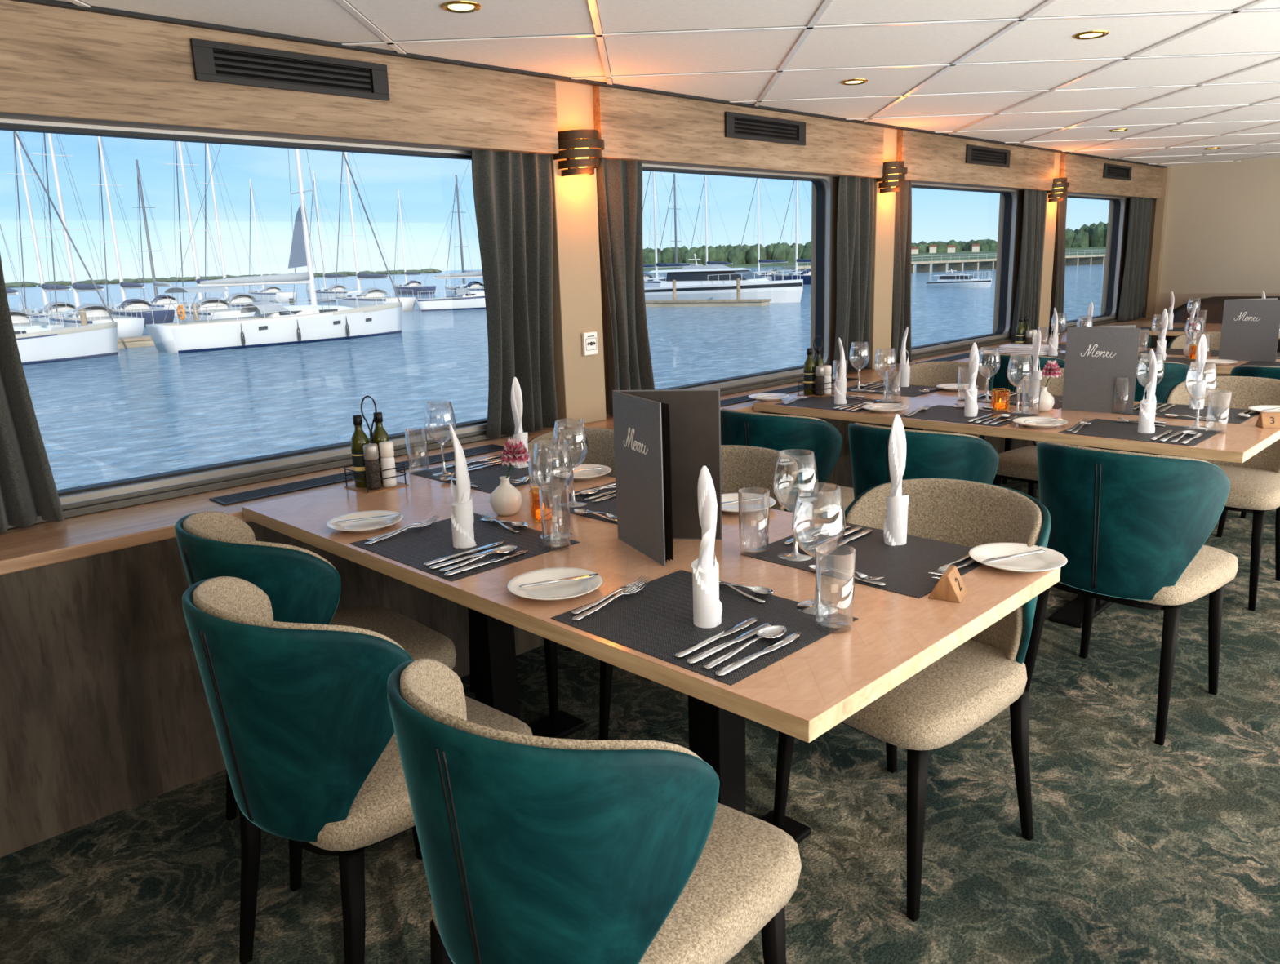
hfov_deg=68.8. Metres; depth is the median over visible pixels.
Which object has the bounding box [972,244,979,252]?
house
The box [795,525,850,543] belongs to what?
soup spoon
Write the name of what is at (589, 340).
wall switch
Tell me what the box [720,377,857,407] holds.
grille
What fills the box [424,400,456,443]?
bowl
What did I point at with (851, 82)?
recessed light
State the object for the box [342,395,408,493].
condiment caddy
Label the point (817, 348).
vinegar bottle
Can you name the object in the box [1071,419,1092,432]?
fork
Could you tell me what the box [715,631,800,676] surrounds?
table knife
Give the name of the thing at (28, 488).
curtain
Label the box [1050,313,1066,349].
wine glass
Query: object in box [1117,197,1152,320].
curtain
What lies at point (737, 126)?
air vent
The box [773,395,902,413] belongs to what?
placemat
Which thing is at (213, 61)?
air vent
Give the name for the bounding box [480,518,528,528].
spoon
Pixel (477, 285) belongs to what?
sailing yacht
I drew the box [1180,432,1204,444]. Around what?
table knife
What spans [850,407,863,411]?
table knife
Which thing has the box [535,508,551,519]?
candle
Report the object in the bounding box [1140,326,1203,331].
placemat
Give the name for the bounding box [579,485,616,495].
soup spoon
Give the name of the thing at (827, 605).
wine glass
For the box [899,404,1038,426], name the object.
placemat
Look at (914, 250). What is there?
house
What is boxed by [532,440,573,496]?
bowl
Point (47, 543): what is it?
window sill
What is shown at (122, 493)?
window
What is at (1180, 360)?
placemat
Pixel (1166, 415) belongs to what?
spoon
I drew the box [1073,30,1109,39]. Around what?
recessed light
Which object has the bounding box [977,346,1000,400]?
wine glass
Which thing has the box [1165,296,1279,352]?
sofa
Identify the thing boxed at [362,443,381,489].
pepper mill
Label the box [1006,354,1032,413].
wine glass
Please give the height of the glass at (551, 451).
0.140 m
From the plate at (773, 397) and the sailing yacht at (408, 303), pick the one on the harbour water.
the sailing yacht at (408, 303)
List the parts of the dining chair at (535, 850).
leg, backrest, seat, leg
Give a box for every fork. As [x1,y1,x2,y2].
[364,518,436,544]
[366,515,439,540]
[480,513,519,533]
[509,472,550,480]
[509,474,551,483]
[571,575,649,613]
[571,580,648,620]
[584,508,617,518]
[719,581,764,602]
[782,394,808,403]
[783,395,809,404]
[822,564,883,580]
[902,404,928,414]
[906,406,929,416]
[920,388,941,391]
[928,552,969,574]
[931,558,977,578]
[954,403,991,411]
[1066,418,1089,431]
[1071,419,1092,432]
[1117,417,1164,426]
[1177,415,1213,417]
[1236,409,1249,416]
[1240,411,1255,417]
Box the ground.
[643,246,1106,271]
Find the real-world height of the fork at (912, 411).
0.015 m
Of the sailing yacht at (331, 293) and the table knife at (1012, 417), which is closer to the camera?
the table knife at (1012, 417)
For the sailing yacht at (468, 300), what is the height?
13.274 m
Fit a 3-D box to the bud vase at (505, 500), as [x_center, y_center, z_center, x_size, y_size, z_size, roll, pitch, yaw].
[-0.345,0.035,2.407,0.084,0.098,0.084,11,18,44]
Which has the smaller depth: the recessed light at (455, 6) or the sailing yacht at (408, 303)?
the recessed light at (455, 6)
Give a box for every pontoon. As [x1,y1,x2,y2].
[79,297,294,348]
[644,278,771,306]
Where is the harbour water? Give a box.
[7,262,1104,489]
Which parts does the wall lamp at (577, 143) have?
lamp shade, lamp shade, lamp shade, lamp shade, lamp shade, bulb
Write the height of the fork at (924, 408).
0.015 m
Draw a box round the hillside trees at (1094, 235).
[911,221,1107,253]
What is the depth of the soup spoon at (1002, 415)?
3.54 m
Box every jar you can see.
[364,459,381,489]
[380,457,396,487]
[815,376,824,395]
[824,375,831,394]
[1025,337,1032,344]
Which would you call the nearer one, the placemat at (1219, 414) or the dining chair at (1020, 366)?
the placemat at (1219, 414)
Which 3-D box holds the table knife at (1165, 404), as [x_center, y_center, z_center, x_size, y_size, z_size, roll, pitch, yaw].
[2.037,-0.294,3.669,0.021,0.008,0.222,11,18,44]
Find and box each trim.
[8,0,1166,168]
[1146,166,1170,317]
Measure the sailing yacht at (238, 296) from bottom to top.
15.314 m
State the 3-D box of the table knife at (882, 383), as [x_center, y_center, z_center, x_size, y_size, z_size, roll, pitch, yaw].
[1.143,-0.469,4.541,0.021,0.008,0.222,11,18,44]
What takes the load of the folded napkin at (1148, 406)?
on the placemat at (1109, 428)
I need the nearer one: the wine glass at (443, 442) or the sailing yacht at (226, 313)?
the wine glass at (443, 442)
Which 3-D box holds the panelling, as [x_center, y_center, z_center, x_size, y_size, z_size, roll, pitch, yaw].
[0.834,-0.055,4.599,0.045,0.700,11.500,11,18,44]
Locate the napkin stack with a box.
[995,343,1057,355]
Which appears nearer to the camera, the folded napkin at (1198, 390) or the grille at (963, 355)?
the folded napkin at (1198, 390)
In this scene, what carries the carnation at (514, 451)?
in the bud vase at (505, 500)
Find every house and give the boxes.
[911,246,919,253]
[928,244,937,253]
[946,244,955,253]
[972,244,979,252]
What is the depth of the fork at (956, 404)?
3.76 m
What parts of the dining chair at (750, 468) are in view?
leg, backrest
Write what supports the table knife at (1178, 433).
on the placemat at (1109, 428)
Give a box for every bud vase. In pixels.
[489,475,522,516]
[1031,386,1054,412]
[1182,339,1197,356]
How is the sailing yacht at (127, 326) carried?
on the harbour water
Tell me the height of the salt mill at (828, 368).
0.132 m
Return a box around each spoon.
[439,476,478,487]
[439,545,517,571]
[452,457,500,466]
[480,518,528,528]
[573,508,617,521]
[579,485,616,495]
[702,625,786,668]
[719,583,773,595]
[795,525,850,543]
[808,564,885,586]
[831,395,864,398]
[845,401,874,409]
[857,382,882,386]
[866,390,899,394]
[952,406,993,409]
[982,391,1007,396]
[982,413,1010,423]
[998,400,1032,405]
[1115,420,1166,424]
[1164,413,1215,420]
[1170,430,1196,442]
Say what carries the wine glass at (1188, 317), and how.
on the dining table at (1227, 369)
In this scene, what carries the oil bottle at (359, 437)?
in the condiment caddy at (363, 490)
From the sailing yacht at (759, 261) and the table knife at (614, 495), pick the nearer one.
the table knife at (614, 495)
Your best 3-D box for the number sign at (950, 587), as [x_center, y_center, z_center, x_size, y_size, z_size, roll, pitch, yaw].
[0.573,0.187,1.734,0.058,0.050,0.064,6,15,30]
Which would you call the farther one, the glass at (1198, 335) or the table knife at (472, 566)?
the glass at (1198, 335)
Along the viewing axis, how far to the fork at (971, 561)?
1.88 m
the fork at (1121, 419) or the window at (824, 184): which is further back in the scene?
the window at (824, 184)
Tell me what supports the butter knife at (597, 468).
on the plate at (594, 473)
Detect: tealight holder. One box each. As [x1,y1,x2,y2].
[528,485,556,523]
[991,388,1009,410]
[1188,344,1195,359]
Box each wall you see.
[542,177,1129,427]
[1144,157,1279,317]
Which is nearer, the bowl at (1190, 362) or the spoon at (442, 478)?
the spoon at (442, 478)
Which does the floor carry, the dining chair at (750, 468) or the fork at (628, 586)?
the dining chair at (750, 468)
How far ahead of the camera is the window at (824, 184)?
4.95 m
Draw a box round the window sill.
[0,317,1161,575]
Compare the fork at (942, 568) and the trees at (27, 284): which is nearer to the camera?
the fork at (942, 568)
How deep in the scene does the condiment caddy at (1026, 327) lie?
5.86 m
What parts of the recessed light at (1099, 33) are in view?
bulb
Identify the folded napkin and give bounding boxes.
[448,423,476,548]
[511,377,528,467]
[691,466,722,627]
[834,337,846,404]
[883,414,909,546]
[897,326,910,386]
[964,342,978,417]
[1027,329,1041,396]
[1048,307,1057,355]
[1087,302,1093,326]
[1137,349,1157,433]
[1155,308,1168,360]
[1166,291,1174,329]
[1186,302,1196,345]
[1189,334,1207,408]
[1262,291,1265,298]
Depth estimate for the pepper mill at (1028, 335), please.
5.84 m
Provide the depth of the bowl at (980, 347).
3.96 m
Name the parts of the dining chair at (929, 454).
backrest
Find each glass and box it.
[404,429,429,475]
[424,400,456,475]
[527,449,553,505]
[532,440,573,538]
[538,484,570,551]
[552,418,588,506]
[737,487,769,557]
[773,448,818,558]
[791,484,845,612]
[815,543,855,634]
[832,360,847,389]
[848,342,869,390]
[874,348,896,400]
[884,370,902,404]
[957,366,967,400]
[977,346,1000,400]
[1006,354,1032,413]
[1021,379,1041,416]
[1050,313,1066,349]
[1134,352,1164,414]
[1137,328,1149,351]
[1151,314,1168,352]
[1183,317,1204,358]
[1183,362,1217,429]
[1198,334,1213,358]
[1204,390,1231,434]
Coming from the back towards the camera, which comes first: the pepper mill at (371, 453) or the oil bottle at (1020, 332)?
the oil bottle at (1020, 332)
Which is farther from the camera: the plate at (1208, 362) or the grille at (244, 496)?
the plate at (1208, 362)
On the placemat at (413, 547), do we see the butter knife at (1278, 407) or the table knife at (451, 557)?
the table knife at (451, 557)
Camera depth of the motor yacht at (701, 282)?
71.57 m
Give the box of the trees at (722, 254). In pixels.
[642,241,811,265]
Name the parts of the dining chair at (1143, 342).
backrest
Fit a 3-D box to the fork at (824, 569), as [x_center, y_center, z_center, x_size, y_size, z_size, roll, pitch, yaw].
[0.406,0.183,1.844,0.165,0.012,0.033,9,17,38]
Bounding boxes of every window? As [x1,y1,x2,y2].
[0,118,525,528]
[642,164,832,395]
[911,182,1018,359]
[1062,193,1125,332]
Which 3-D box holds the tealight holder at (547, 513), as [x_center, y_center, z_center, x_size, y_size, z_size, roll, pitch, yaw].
[-0.242,0.055,2.343,0.068,0.081,0.068,-9,15,-28]
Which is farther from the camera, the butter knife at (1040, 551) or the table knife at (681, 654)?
the butter knife at (1040, 551)
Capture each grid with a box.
[66,0,1279,164]
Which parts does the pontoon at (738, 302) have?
mooring post, mooring post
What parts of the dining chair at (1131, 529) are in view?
leg, leg, seat frame, backrest, seat, leg, leg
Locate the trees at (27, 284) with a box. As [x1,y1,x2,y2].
[4,268,441,287]
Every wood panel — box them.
[0,0,559,155]
[592,85,884,178]
[896,129,1054,191]
[1058,153,1163,199]
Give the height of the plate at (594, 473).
0.018 m
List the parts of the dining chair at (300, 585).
leg, backrest, leg, seat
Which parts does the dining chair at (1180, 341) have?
backrest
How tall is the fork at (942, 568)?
0.015 m
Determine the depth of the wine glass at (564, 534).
2.19 m
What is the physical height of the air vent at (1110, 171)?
0.106 m
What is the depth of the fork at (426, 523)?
2.25 m
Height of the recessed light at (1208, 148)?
0.006 m
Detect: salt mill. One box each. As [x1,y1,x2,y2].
[378,440,396,487]
[822,364,831,394]
[1031,329,1036,344]
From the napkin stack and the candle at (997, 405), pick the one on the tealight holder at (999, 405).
the candle at (997, 405)
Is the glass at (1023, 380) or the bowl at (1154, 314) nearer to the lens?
the glass at (1023, 380)
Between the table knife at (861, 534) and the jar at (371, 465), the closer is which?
the table knife at (861, 534)
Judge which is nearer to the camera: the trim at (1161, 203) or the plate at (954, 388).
the plate at (954, 388)
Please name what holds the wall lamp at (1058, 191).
attached to the column at (1047, 258)
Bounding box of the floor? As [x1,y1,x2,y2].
[0,450,1279,963]
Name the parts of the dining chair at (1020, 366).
leg, backrest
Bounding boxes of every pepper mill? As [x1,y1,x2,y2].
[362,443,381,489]
[815,366,824,395]
[1025,329,1032,344]
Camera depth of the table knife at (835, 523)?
2.16 m
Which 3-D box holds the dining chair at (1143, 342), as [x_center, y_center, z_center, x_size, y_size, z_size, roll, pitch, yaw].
[3.072,-0.581,6.241,0.526,0.831,0.564,11,18,44]
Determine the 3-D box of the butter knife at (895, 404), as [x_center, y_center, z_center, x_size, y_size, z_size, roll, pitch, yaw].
[1.009,-0.312,3.823,0.162,0.006,0.018,-7,14,-20]
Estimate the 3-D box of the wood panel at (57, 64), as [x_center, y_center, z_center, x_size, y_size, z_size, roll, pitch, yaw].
[-1.085,-1.180,2.805,0.115,0.269,2.090,11,18,44]
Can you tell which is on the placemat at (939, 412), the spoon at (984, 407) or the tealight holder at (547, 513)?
the spoon at (984, 407)
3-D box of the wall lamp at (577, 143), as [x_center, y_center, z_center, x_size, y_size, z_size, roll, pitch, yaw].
[-0.212,-1.258,3.578,0.103,0.170,0.234,11,18,44]
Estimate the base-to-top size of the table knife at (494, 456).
0.008 m
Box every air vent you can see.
[190,38,390,101]
[724,111,805,146]
[965,144,1010,167]
[1102,163,1132,180]
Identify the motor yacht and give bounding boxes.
[644,253,803,302]
[926,268,991,288]
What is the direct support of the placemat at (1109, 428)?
on the dining table at (1242, 442)
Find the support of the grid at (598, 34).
attached to the ceiling
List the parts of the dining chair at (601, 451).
leg, leg, backrest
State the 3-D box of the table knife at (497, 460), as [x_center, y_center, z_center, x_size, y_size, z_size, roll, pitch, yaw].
[-0.506,-0.058,3.019,0.021,0.008,0.222,11,18,44]
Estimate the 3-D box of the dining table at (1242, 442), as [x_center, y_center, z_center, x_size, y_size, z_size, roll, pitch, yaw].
[1.492,0.064,3.886,1.885,0.750,0.875,11,18,44]
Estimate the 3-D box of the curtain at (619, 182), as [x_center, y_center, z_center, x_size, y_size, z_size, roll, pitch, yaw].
[-0.063,-0.812,3.909,0.092,1.056,0.274,11,18,44]
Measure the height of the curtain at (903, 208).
1.055 m
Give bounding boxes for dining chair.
[174,511,456,891]
[182,576,533,963]
[386,658,801,963]
[468,427,651,724]
[599,444,804,739]
[720,408,853,521]
[773,478,1050,921]
[848,422,999,499]
[891,361,994,439]
[978,353,1065,484]
[991,368,1088,497]
[1024,440,1238,745]
[1133,360,1195,456]
[1135,331,1151,453]
[1151,331,1230,456]
[1162,376,1279,610]
[1216,365,1279,537]
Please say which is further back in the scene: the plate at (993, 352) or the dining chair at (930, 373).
the plate at (993, 352)
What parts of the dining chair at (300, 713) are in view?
leg, backrest, leg, seat frame, leg, seat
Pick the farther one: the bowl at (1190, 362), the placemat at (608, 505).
the bowl at (1190, 362)
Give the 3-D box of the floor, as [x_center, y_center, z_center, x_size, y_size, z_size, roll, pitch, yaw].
[2.670,0.690,2.911,6.050,0.100,11.500,11,18,44]
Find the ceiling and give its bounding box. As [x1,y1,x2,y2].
[55,0,1279,166]
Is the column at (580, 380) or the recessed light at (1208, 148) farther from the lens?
the recessed light at (1208, 148)
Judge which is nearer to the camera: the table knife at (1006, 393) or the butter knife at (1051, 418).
the butter knife at (1051, 418)
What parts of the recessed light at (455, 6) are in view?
bulb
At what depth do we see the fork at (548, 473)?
2.79 m
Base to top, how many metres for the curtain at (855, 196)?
1.056 m
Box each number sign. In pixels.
[928,564,968,602]
[1255,412,1279,428]
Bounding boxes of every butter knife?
[334,513,401,523]
[519,573,598,587]
[553,466,602,473]
[721,497,763,504]
[754,393,785,396]
[870,404,902,408]
[941,384,968,387]
[981,549,1044,562]
[1023,417,1057,422]
[1262,407,1279,411]
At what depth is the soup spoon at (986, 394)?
4.10 m
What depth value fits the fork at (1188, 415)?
3.40 m
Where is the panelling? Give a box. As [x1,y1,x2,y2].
[0,335,1165,857]
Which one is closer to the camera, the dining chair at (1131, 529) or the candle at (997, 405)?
the dining chair at (1131, 529)
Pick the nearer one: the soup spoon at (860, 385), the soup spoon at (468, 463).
the soup spoon at (468, 463)
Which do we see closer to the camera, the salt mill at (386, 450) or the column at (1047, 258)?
the salt mill at (386, 450)
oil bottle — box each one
[351,414,368,487]
[803,348,815,395]
[1014,316,1024,344]
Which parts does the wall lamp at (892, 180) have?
lamp shade, lamp shade, lamp shade, bulb, lamp shade, lamp shade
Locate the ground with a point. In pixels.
(968, 255)
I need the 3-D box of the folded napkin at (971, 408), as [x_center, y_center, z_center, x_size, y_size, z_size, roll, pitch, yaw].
[1.281,-0.396,3.604,0.052,0.284,0.051,-7,14,-21]
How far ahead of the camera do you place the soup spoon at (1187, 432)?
3.10 m
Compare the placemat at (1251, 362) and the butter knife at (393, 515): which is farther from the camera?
the placemat at (1251, 362)
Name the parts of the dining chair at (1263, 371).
leg, leg, backrest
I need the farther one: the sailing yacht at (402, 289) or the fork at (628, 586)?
the sailing yacht at (402, 289)
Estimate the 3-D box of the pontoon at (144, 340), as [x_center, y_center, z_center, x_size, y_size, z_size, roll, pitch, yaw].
[-28.420,-6.657,43.480,2.280,2.400,32.000,11,18,44]
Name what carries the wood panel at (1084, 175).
attached to the wall at (835, 180)
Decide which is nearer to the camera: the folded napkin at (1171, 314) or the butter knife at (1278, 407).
the butter knife at (1278, 407)
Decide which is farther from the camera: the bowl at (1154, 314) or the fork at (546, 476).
the bowl at (1154, 314)
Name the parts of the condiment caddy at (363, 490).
handle, caddy rail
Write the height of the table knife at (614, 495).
0.008 m
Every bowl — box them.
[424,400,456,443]
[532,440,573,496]
[552,418,588,468]
[773,448,818,512]
[791,484,845,556]
[848,342,869,368]
[874,348,896,377]
[977,346,1000,377]
[1006,354,1032,387]
[1050,313,1066,332]
[1136,352,1164,386]
[1151,314,1168,336]
[1184,317,1204,341]
[1185,362,1217,399]
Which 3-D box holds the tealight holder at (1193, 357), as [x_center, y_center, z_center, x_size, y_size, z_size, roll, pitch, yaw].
[3.091,-0.722,5.193,0.068,0.081,0.068,-6,14,-17]
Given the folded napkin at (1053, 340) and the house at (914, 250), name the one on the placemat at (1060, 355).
the folded napkin at (1053, 340)
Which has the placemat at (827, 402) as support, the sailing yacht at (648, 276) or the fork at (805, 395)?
the fork at (805, 395)
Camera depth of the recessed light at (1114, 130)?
5.55 m
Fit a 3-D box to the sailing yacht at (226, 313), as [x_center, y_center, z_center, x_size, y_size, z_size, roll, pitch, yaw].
[-29.227,-17.580,61.267,3.410,15.314,11.000,-13,17,-39]
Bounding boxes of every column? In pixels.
[550,80,606,426]
[870,127,897,368]
[1038,152,1060,337]
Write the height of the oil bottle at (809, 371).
0.212 m
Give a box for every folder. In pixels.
[612,389,721,566]
[1061,324,1140,413]
[1217,297,1279,362]
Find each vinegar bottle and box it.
[372,412,389,484]
[813,346,823,393]
[1022,316,1029,341]
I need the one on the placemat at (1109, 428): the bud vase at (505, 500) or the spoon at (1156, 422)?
the spoon at (1156, 422)
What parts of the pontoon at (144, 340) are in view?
mooring post, mooring post, mooring post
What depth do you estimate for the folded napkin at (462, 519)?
2.12 m
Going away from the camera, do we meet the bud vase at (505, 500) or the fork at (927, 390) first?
the bud vase at (505, 500)
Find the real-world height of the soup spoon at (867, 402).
0.012 m
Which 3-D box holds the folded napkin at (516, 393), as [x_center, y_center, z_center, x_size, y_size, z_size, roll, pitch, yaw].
[-0.383,-0.188,2.953,0.052,0.284,0.054,-2,13,-1]
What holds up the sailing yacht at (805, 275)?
on the harbour water
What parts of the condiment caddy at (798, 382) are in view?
caddy rail, handle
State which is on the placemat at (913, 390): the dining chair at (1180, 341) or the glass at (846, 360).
the glass at (846, 360)
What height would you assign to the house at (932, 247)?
8.480 m
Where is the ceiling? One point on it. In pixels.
(319, 20)
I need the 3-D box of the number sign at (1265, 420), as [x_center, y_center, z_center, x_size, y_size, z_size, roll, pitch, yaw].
[2.172,-0.215,3.224,0.064,0.050,0.058,0,13,10]
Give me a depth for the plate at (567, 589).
1.84 m
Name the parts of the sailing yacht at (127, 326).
railing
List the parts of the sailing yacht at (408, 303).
railing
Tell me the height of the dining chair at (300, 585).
0.831 m
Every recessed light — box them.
[440,0,480,13]
[840,79,867,84]
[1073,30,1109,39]
[1108,128,1128,132]
[1203,147,1220,150]
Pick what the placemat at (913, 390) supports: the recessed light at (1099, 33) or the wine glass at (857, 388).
the wine glass at (857, 388)
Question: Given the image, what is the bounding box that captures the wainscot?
[1155,293,1279,317]
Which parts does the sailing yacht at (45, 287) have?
railing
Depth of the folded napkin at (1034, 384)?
4.03 m
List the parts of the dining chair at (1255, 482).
backrest, seat frame, seat, leg, leg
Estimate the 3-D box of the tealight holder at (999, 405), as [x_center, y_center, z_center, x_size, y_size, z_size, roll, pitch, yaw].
[1.449,-0.333,3.761,0.068,0.081,0.068,-6,14,-17]
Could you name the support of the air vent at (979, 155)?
attached to the wood panel at (929, 158)
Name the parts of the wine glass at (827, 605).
stem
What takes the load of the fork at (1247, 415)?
on the placemat at (1219, 414)
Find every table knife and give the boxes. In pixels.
[423,540,505,565]
[429,543,512,569]
[444,549,528,576]
[445,455,501,467]
[466,459,501,467]
[467,461,501,471]
[571,482,615,496]
[584,489,616,499]
[591,493,616,502]
[675,615,758,657]
[686,621,773,663]
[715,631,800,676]
[784,521,840,544]
[806,526,862,550]
[819,528,873,553]
[832,401,861,408]
[838,403,862,409]
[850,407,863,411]
[863,382,888,388]
[869,382,893,388]
[967,413,993,422]
[973,414,998,423]
[977,391,1000,397]
[990,416,1017,425]
[992,391,1013,398]
[998,391,1020,399]
[1150,429,1173,440]
[1155,402,1169,409]
[1158,403,1177,412]
[1159,431,1182,441]
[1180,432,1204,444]
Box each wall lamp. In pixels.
[553,129,604,177]
[876,160,907,193]
[1047,177,1069,202]
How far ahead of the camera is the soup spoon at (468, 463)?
3.05 m
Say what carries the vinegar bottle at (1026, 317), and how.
in the condiment caddy at (1026, 327)
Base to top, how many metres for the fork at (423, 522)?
0.015 m
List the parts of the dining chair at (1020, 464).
leg, seat, seat frame, leg, backrest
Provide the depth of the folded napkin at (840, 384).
4.01 m
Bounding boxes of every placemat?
[350,512,579,581]
[410,454,558,493]
[533,481,617,524]
[551,569,857,685]
[742,520,982,598]
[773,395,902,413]
[846,382,944,396]
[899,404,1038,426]
[958,391,1062,408]
[1012,352,1065,359]
[1057,344,1066,350]
[1058,418,1222,446]
[1113,402,1259,423]
[1137,347,1218,356]
[1137,355,1208,364]
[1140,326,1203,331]
[1235,360,1279,367]
[1275,352,1279,359]
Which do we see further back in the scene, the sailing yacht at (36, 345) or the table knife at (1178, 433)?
the sailing yacht at (36, 345)
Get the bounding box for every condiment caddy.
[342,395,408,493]
[796,335,835,397]
[1010,307,1031,345]
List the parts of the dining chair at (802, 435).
backrest, seat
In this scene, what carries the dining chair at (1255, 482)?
on the floor
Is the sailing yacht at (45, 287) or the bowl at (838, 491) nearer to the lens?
the bowl at (838, 491)
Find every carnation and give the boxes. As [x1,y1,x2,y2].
[500,437,529,478]
[1041,360,1061,386]
[1185,320,1199,339]
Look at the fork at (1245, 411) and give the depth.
3.43 m
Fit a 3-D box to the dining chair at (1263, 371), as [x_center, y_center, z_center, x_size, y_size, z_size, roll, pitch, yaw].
[3.058,-0.151,4.404,0.526,0.831,0.564,11,18,44]
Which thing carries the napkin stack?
on the placemat at (1060, 355)
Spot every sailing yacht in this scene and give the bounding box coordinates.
[0,225,64,328]
[5,131,103,322]
[11,131,117,365]
[31,133,144,337]
[91,136,174,326]
[135,159,192,316]
[145,144,402,353]
[164,141,255,322]
[199,143,282,308]
[246,178,297,302]
[306,170,366,301]
[333,151,415,311]
[393,190,435,294]
[415,160,485,311]
[444,174,484,297]
[642,171,696,287]
[643,213,665,279]
[653,173,706,277]
[688,174,737,266]
[735,177,795,280]
[771,180,811,284]
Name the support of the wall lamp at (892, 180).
attached to the column at (882, 282)
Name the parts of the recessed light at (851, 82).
bulb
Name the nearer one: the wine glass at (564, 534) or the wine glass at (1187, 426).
the wine glass at (564, 534)
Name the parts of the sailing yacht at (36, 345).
railing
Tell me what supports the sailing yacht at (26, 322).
on the harbour water
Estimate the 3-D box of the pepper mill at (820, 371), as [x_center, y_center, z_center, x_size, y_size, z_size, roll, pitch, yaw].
[0.825,-0.465,4.290,0.042,0.132,0.042,11,18,44]
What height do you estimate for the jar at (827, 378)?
0.088 m
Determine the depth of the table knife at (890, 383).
4.52 m
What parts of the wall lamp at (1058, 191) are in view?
lamp shade, lamp shade, lamp shade, lamp shade, lamp shade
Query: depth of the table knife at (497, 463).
2.99 m
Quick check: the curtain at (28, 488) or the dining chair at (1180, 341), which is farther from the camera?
the dining chair at (1180, 341)
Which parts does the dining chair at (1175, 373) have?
backrest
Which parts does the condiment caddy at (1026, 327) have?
handle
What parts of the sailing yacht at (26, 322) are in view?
railing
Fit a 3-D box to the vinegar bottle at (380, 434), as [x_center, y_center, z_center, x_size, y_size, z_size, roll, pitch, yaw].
[-0.775,-0.104,2.798,0.054,0.212,0.054,-5,13,-12]
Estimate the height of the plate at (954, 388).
0.018 m
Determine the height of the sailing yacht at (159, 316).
14.634 m
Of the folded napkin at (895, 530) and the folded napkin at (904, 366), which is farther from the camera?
the folded napkin at (904, 366)
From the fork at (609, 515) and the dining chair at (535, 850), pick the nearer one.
the dining chair at (535, 850)
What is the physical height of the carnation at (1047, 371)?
0.171 m
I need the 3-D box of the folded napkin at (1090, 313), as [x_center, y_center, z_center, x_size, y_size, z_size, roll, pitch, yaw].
[2.897,-1.015,6.021,0.052,0.284,0.051,-3,13,-5]
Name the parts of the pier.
railing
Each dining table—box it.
[241,454,1060,844]
[753,381,1279,627]
[1046,344,1279,373]
[1135,322,1279,338]
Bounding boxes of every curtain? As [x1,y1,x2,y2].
[0,253,64,532]
[471,150,558,438]
[595,158,654,416]
[831,176,874,374]
[890,180,911,364]
[1010,189,1046,341]
[1048,192,1067,334]
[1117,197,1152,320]
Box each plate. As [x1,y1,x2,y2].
[326,510,403,533]
[506,567,602,600]
[550,464,611,480]
[721,493,776,514]
[748,392,789,401]
[862,403,908,413]
[936,383,978,391]
[968,542,1067,573]
[977,350,1008,354]
[1012,416,1067,428]
[1204,359,1238,365]
[1248,404,1279,413]
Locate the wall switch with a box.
[581,331,597,355]
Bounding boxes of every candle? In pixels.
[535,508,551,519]
[994,402,1005,408]
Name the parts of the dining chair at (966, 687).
leg, seat frame, leg, leg, seat, backrest, leg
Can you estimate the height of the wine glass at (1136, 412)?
0.226 m
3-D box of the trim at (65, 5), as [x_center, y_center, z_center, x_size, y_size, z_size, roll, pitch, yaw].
[0.632,-1.734,4.357,0.030,0.010,11.500,11,18,44]
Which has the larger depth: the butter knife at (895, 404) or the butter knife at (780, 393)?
the butter knife at (780, 393)
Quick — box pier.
[781,249,1105,273]
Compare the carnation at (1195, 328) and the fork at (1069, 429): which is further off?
the carnation at (1195, 328)
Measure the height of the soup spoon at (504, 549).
0.012 m
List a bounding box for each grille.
[208,444,503,506]
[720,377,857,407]
[915,346,999,364]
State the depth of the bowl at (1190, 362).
3.22 m

